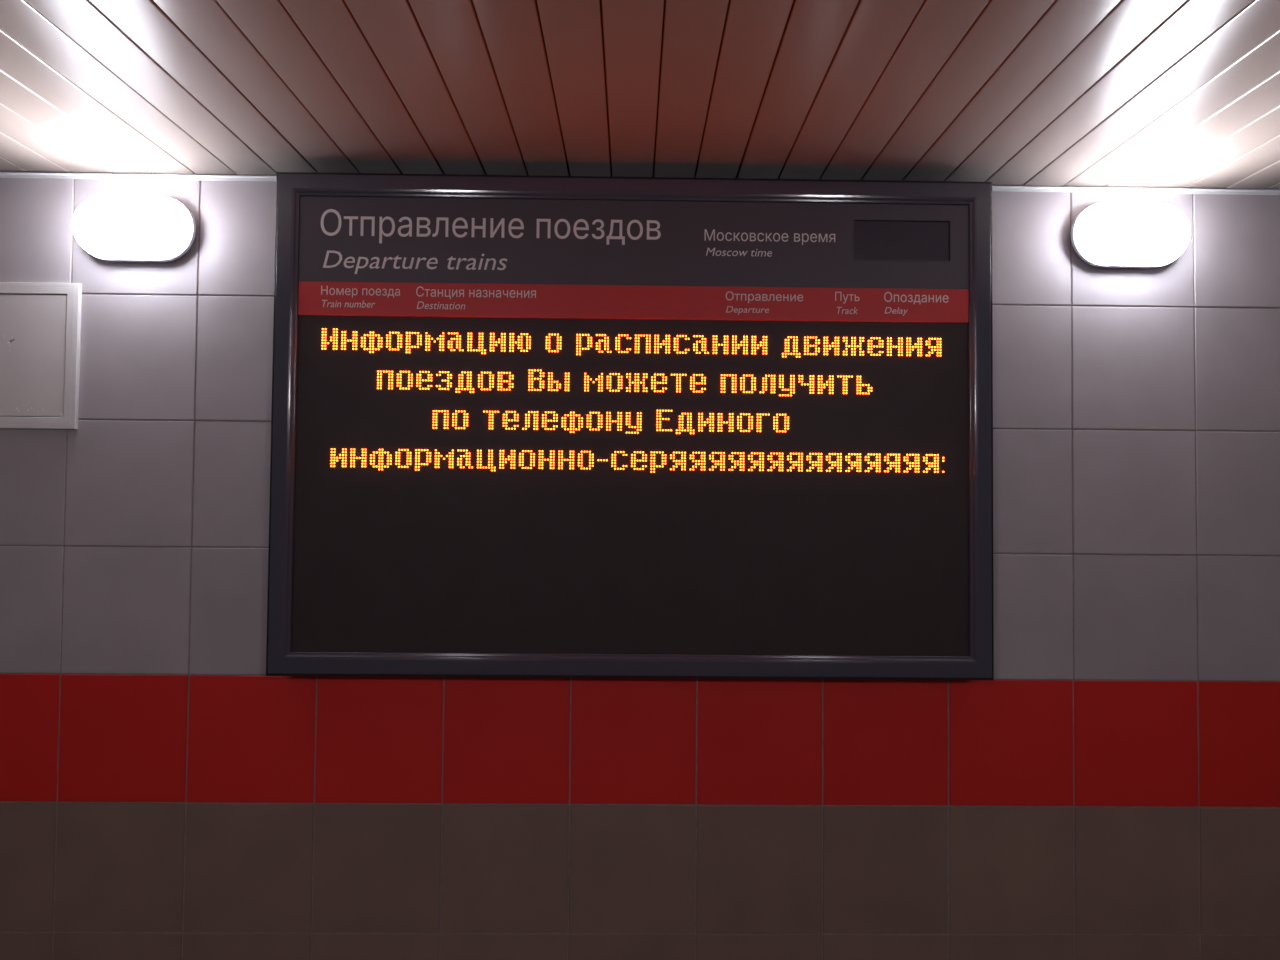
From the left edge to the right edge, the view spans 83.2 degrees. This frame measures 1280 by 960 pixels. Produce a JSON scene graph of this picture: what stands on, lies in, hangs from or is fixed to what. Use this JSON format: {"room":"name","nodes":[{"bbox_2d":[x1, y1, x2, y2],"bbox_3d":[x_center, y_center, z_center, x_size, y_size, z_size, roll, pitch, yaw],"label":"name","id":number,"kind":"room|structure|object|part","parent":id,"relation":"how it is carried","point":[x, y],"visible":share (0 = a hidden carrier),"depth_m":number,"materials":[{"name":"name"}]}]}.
{"room":"train station","nodes":[
{"label":"train station","id":0,"kind":"room"},
{"bbox_2d":[0,158,1279,959],"bbox_3d":[0.136,0.419,1.794,9.000,2.505,0.161,1,-1,-1],"label":"wall","id":1,"kind":"structure","parent":0,"point":[1112,792],"depth_m":1.71,"materials":[{"name":"tile"}]},
{"bbox_2d":[0,282,81,428],"bbox_3d":[-1.504,-0.295,1.707,0.347,0.347,0.010,1,-1,-1],"label":"access hatch","id":2,"kind":"object","parent":1,"relation":"attached to","point":[40,323],"visible":1,"depth_m":1.71,"materials":[{"name":"plastic"}]},
{"bbox_3d":[-1.504,-0.295,1.708,0.288,0.288,0.008,1,-1,-1],"label":"door","id":3,"kind":"part","parent":2,"relation":"part of","materials":[{"name":"plastic"}]},
{"bbox_2d":[73,195,195,261],"bbox_3d":[-1.188,-0.593,1.692,0.274,0.153,0.062,1,-1,-1],"label":"wall lamp","id":4,"kind":"object","parent":1,"relation":"attached to","point":[137,228],"visible":1,"depth_m":1.66,"materials":[{"name":"white"}]},
{"bbox_2d":[266,172,993,679],"bbox_3d":[-0.014,-0.122,1.675,1.636,1.138,0.099,1,-1,-1],"label":"departure board","id":5,"kind":"object","parent":1,"relation":"attached to","point":[523,426],"visible":1,"depth_m":1.64,"materials":[{"name":"grey"}]},
{"bbox_3d":[-0.010,-0.540,1.651,1.526,0.195,0.011,1,-1,-1],"label":"header panel","id":6,"kind":"part","parent":5,"relation":"part of","materials":[{"name":"grey plastic"}]},
{"bbox_2d":[853,219,950,261],"bbox_3d":[0.600,-0.549,1.656,0.227,0.098,0.007,1,-1,-1],"label":"clock","id":7,"kind":"object","parent":5,"relation":"on","point":[874,240],"depth_m":1.66,"materials":[{"name":"grey"}]},
{"bbox_2d":[0,171,1279,194],"bbox_3d":[0.147,-0.716,1.735,9.000,0.019,0.012,1,-1,-1],"label":"trim","id":8,"kind":"structure","parent":1,"relation":"attached to","point":[3,174],"depth_m":1.74,"materials":[{"name":"white metal"}]},
{"bbox_2d":[1071,202,1189,267],"bbox_3d":[1.171,-0.586,1.718,0.274,0.153,0.062,1,-1,-1],"label":"wall lamp","id":9,"kind":"object","parent":1,"relation":"attached to","point":[1105,234],"visible":1,"depth_m":1.69,"materials":[{"name":"white"}]},
{"bbox_2d":[0,0,1279,188],"bbox_3d":[0.166,-0.805,0.094,9.000,0.100,3.300,1,-1,-1],"label":"ceiling","id":10,"kind":"structure","parent":0,"point":[1109,93],"depth_m":1.33,"materials":[{"name":"grey"}]}
]}

